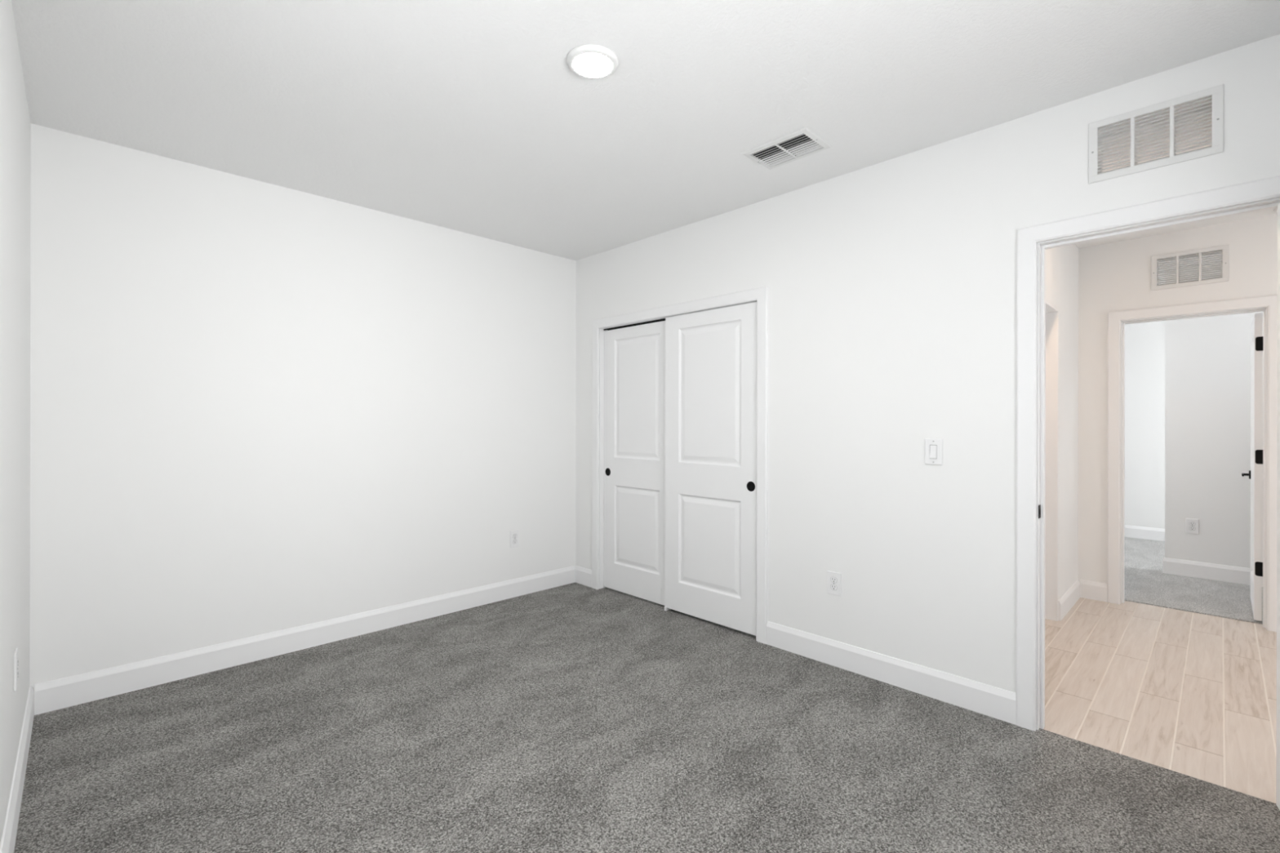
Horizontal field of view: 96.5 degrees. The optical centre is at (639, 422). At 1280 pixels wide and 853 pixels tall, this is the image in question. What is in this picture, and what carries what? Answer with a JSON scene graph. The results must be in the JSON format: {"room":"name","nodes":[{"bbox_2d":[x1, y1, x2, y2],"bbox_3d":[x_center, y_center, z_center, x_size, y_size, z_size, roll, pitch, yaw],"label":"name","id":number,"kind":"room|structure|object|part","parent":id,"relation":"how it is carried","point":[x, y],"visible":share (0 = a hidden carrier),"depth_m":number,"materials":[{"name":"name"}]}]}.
{"room":"empty bedroom","nodes":[
{"label":"empty bedroom","id":0,"kind":"room"},
{"bbox_2d":[0,0,31,846],"bbox_3d":[-1.266,-0.011,0.975,0.140,2.600,4.447,0,0,-45],"label":"wall","id":1,"kind":"structure","parent":0,"point":[15,118],"depth_m":1.84,"materials":[{"name":"white paint"}]},
{"bbox_2d":[13,647,17,691],"bbox_3d":[-2.068,0.818,1.895,0.008,0.122,0.078,0,0,-45],"label":"wall outlet","id":2,"kind":"object","parent":1,"relation":"attached to","point":[15,653],"visible":1,"depth_m":1.87,"materials":[{"name":"white plastic"}]},
{"bbox_2d":[0,685,34,852],"bbox_3d":[-1.219,1.224,1.034,0.014,0.132,4.153,0,0,-45],"label":"baseboard","id":3,"kind":"structure","parent":1,"relation":"attached to","point":[10,830],"depth_m":1.89,"materials":[{"name":"white paint"}]},
{"bbox_2d":[30,123,576,689],"bbox_3d":[-1.337,-0.011,3.927,3.899,2.600,0.140,0,0,-45],"label":"wall","id":4,"kind":"structure","parent":0,"point":[257,407],"depth_m":3.11,"materials":[{"name":"white paint"}]},
{"bbox_2d":[34,565,575,715],"bbox_3d":[-1.596,1.223,3.566,2.998,0.132,0.014,0,0,-45],"label":"baseboard","id":5,"kind":"structure","parent":4,"relation":"attached to","point":[61,693],"depth_m":3.12,"materials":[{"name":"white paint"}]},
{"bbox_2d":[510,529,519,547],"bbox_3d":[-0.926,0.860,4.228,0.078,0.122,0.008,0,0,-45],"label":"wall outlet","id":6,"kind":"object","parent":4,"relation":"attached to","point":[514,535],"visible":1,"depth_m":4.22,"materials":[{"name":"white plastic"}]},
{"bbox_2d":[11,0,1279,284],"bbox_3d":[2.614,-1.364,3.556,9.289,0.120,6.207,0,0,-45],"label":"ceiling","id":7,"kind":"structure","parent":0,"point":[471,117],"depth_m":2.23,"materials":[{"name":"white paint"}]},
{"bbox_2d":[566,44,618,79],"bbox_3d":[-0.171,-1.300,2.071,0.187,0.017,0.187,0,0,-45],"label":"recessed light","id":8,"kind":"object","parent":7,"relation":"in","point":[590,61],"visible":1,"depth_m":2.05,"materials":[{"name":"white paint"}]},
{"bbox_2d":[741,127,832,169],"bbox_3d":[0.702,-1.359,2.740,0.250,0.136,0.344,0,0,-45],"label":"ceiling vent","id":9,"kind":"object","parent":7,"relation":"in","point":[802,143],"visible":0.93,"depth_m":2.76,"materials":[{"name":"white metal"}]},
{"bbox_2d":[13,537,1279,852],"bbox_3d":[2.610,1.366,3.556,9.289,0.140,6.207,0,0,-45],"label":"floor","id":10,"kind":"structure","parent":0,"point":[573,717],"depth_m":2.28,"materials":[{"name":"carpet"}]},
{"bbox_2d":[575,34,1279,693],"bbox_3d":[1.031,-0.006,3.137,0.115,2.600,4.307,0,0,-45],"label":"wall","id":11,"kind":"structure","parent":0,"point":[891,284],"depth_m":2.78,"materials":[{"name":"white paint"}]},
{"bbox_2d":[603,318,665,330],"bbox_3d":[0.239,-0.719,3.953,0.045,0.012,1.445,0,0,-45],"label":"trim","id":12,"kind":"structure","parent":11,"relation":"attached to","point":[663,319],"depth_m":4.21,"materials":[{"name":"black"}]},
{"bbox_2d":[604,320,665,605],"bbox_3d":[-0.018,0.285,4.210,0.037,1.990,0.717,0,0,-45],"label":"door","id":13,"kind":"structure","parent":11,"relation":"in","point":[634,357],"depth_m":4.21,"materials":[{"name":"white paint"}]},
{"bbox_3d":[-0.248,0.383,4.421,0.006,0.060,0.060,0,0,-45],"label":"finger pull","id":14,"kind":"part","parent":13,"relation":"part of","materials":[{"name":"black metal"}]},
{"bbox_2d":[591,286,768,644],"bbox_3d":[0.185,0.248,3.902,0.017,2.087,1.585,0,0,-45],"label":"trim","id":15,"kind":"structure","parent":11,"relation":"attached to","point":[760,295],"depth_m":3.38,"materials":[{"name":"white paint"}]},
{"bbox_2d":[665,302,756,635],"bbox_3d":[0.449,0.276,3.678,0.037,1.993,0.753,0,0,-45],"label":"door","id":16,"kind":"structure","parent":11,"relation":"in","point":[711,355],"depth_m":3.65,"materials":[{"name":"white paint"}]},
{"bbox_3d":[0.667,0.385,3.434,0.006,0.060,0.060,0,0,-45],"label":"finger pull","id":17,"kind":"part","parent":16,"relation":"part of","materials":[{"name":"black metal"}]},
{"bbox_2d":[574,565,1016,724],"bbox_3d":[0.543,1.227,3.539,0.014,0.132,3.053,0,0,-45],"label":"baseboard","id":18,"kind":"structure","parent":11,"relation":"attached to","point":[1000,704],"depth_m":2.81,"materials":[{"name":"white paint"}]},
{"bbox_2d":[826,570,841,595],"bbox_3d":[1.034,0.858,3.044,0.008,0.122,0.078,0,0,-45],"label":"wall outlet","id":19,"kind":"object","parent":11,"relation":"attached to","point":[833,579],"visible":1,"depth_m":3.04,"materials":[{"name":"white plastic"}]},
{"bbox_2d":[831,584,836,590],"bbox_3d":[1.033,0.877,3.042,0.004,0.028,0.034,0,0,-45],"label":"socket","id":20,"kind":"object","parent":19,"relation":"attached to","point":[833,587],"depth_m":3.04,"materials":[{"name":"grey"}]},
{"bbox_2d":[831,577,836,582],"bbox_3d":[1.033,0.838,3.042,0.004,0.028,0.034,0,0,-45],"label":"socket","id":21,"kind":"object","parent":19,"relation":"attached to","point":[833,580],"depth_m":3.04,"materials":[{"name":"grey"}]},
{"bbox_2d":[924,438,942,465],"bbox_3d":[1.381,0.138,2.689,0.014,0.122,0.078,0,0,-45],"label":"light switch","id":22,"kind":"object","parent":11,"relation":"attached to","point":[933,447],"visible":1,"depth_m":2.69,"materials":[{"name":"white plastic"}]},
{"bbox_2d":[1038,504,1040,518],"bbox_3d":[1.687,0.377,2.412,0.033,0.056,0.003,0,0,-45],"label":"strike plate","id":23,"kind":"object","parent":11,"relation":"attached to","point":[1039,506],"visible":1,"depth_m":2.41,"materials":[{"name":"black metal"}]},
{"bbox_2d":[1016,175,1279,731],"bbox_3d":[1.916,0.235,2.142,0.017,2.121,0.862,0,0,-45],"label":"trim","id":24,"kind":"structure","parent":11,"relation":"attached to","point":[1267,188],"depth_m":2.40,"materials":[{"name":"white paint"}]},
{"bbox_2d":[1087,84,1224,183],"bbox_3d":[1.924,-1.071,2.149,0.016,0.240,0.382,0,0,-45],"label":"air vent","id":25,"kind":"object","parent":11,"relation":"in","point":[1217,120],"visible":1,"depth_m":2.13,"materials":[{"name":"white metal"}]},
{"bbox_2d":[1035,197,1279,729],"bbox_3d":[1.965,0.268,2.190,0.111,2.071,0.746,0,0,-45],"label":"trim","id":26,"kind":"structure","parent":11,"relation":"attached to","point":[1265,205],"depth_m":2.41,"materials":[{"name":"white paint"}]},
{"bbox_2d":[1275,202,1279,810],"bbox_3d":[1.950,0.276,1.626,0.127,2.015,0.715,0,0,35],"label":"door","id":27,"kind":"structure","parent":11,"relation":"in","point":[1277,801],"depth_m":1.91,"materials":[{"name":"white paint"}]},
{"bbox_2d":[1045,244,1078,600],"bbox_3d":[2.406,0.005,3.499,2.353,2.618,0.115,0,0,-45],"label":"wall","id":28,"kind":"structure","parent":0,"point":[1062,262],"depth_m":3.97,"materials":[{"name":"white paint"}]},
{"bbox_2d":[1044,300,1058,621],"bbox_3d":[2.421,0.280,3.514,0.822,2.048,0.115,0,0,-45],"label":"trim","id":29,"kind":"structure","parent":28,"relation":"attached to","point":[1051,477],"depth_m":3.77,"materials":[{"name":"white paint"}]},
{"bbox_2d":[1124,320,1164,528],"bbox_3d":[5.714,0.002,6.391,0.110,2.600,4.300,0,0,-45],"label":"wall","id":30,"kind":"structure","parent":0,"point":[1144,342],"depth_m":6.38,"materials":[{"name":"white paint"}]},
{"bbox_2d":[1078,214,1277,583],"bbox_3d":[3.747,0.007,3.895,0.115,2.618,5.100,0,0,-45],"label":"wall","id":31,"kind":"structure","parent":0,"point":[1113,277],"depth_m":4.16,"materials":[{"name":"white paint"}]},
{"bbox_2d":[1057,578,1106,621],"bbox_3d":[4.123,1.241,2.900,0.741,0.132,3.150,0,0,-45],"label":"baseboard","id":32,"kind":"structure","parent":31,"relation":"attached to","point":[1088,589],"depth_m":4.17,"materials":[{"name":"white paint"}]},
{"bbox_2d":[1151,244,1229,290],"bbox_3d":[3.704,-1.039,3.859,0.016,0.240,0.382,0,0,-45],"label":"air vent","id":33,"kind":"object","parent":31,"relation":"in","point":[1224,248],"visible":1,"depth_m":3.85,"materials":[{"name":"white metal"}]},
{"bbox_2d":[1106,294,1277,631],"bbox_3d":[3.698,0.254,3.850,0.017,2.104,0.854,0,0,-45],"label":"trim","id":34,"kind":"structure","parent":31,"relation":"attached to","point":[1114,318],"depth_m":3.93,"materials":[{"name":"white paint"}]},
{"bbox_2d":[1241,313,1263,621],"bbox_3d":[4.250,0.290,3.972,0.697,1.995,0.086,0,0,-45],"label":"door","id":35,"kind":"structure","parent":31,"relation":"in","point":[1255,474],"depth_m":3.72,"materials":[{"name":"white paint"}]},
{"bbox_2d":[1164,263,1263,568],"bbox_3d":[5.252,0.001,4.281,0.108,2.600,1.939,0,0,-45],"label":"wall","id":36,"kind":"structure","parent":0,"point":[1207,359],"depth_m":4.74,"materials":[{"name":"white paint"}]},
{"bbox_2d":[1186,518,1199,533],"bbox_3d":[4.649,0.873,4.809,0.008,0.122,0.078,0,0,-45],"label":"wall outlet","id":37,"kind":"object","parent":36,"relation":"attached to","point":[1192,525],"visible":1,"depth_m":4.80,"materials":[{"name":"white plastic"}]},
{"bbox_3d":[6.541,0.003,4.259,1.700,2.600,0.100,0,0,-45],"label":"wall","id":38,"kind":"structure","parent":0,"visible":0},
{"bbox_2d":[1124,524,1262,586],"bbox_3d":[5.110,1.235,5.625,1.822,0.132,4.050,0,0,-45],"label":"baseboard","id":39,"kind":"structure","parent":38,"relation":"attached to","point":[1231,574],"depth_m":4.80,"materials":[{"name":"white paint"}]}
]}

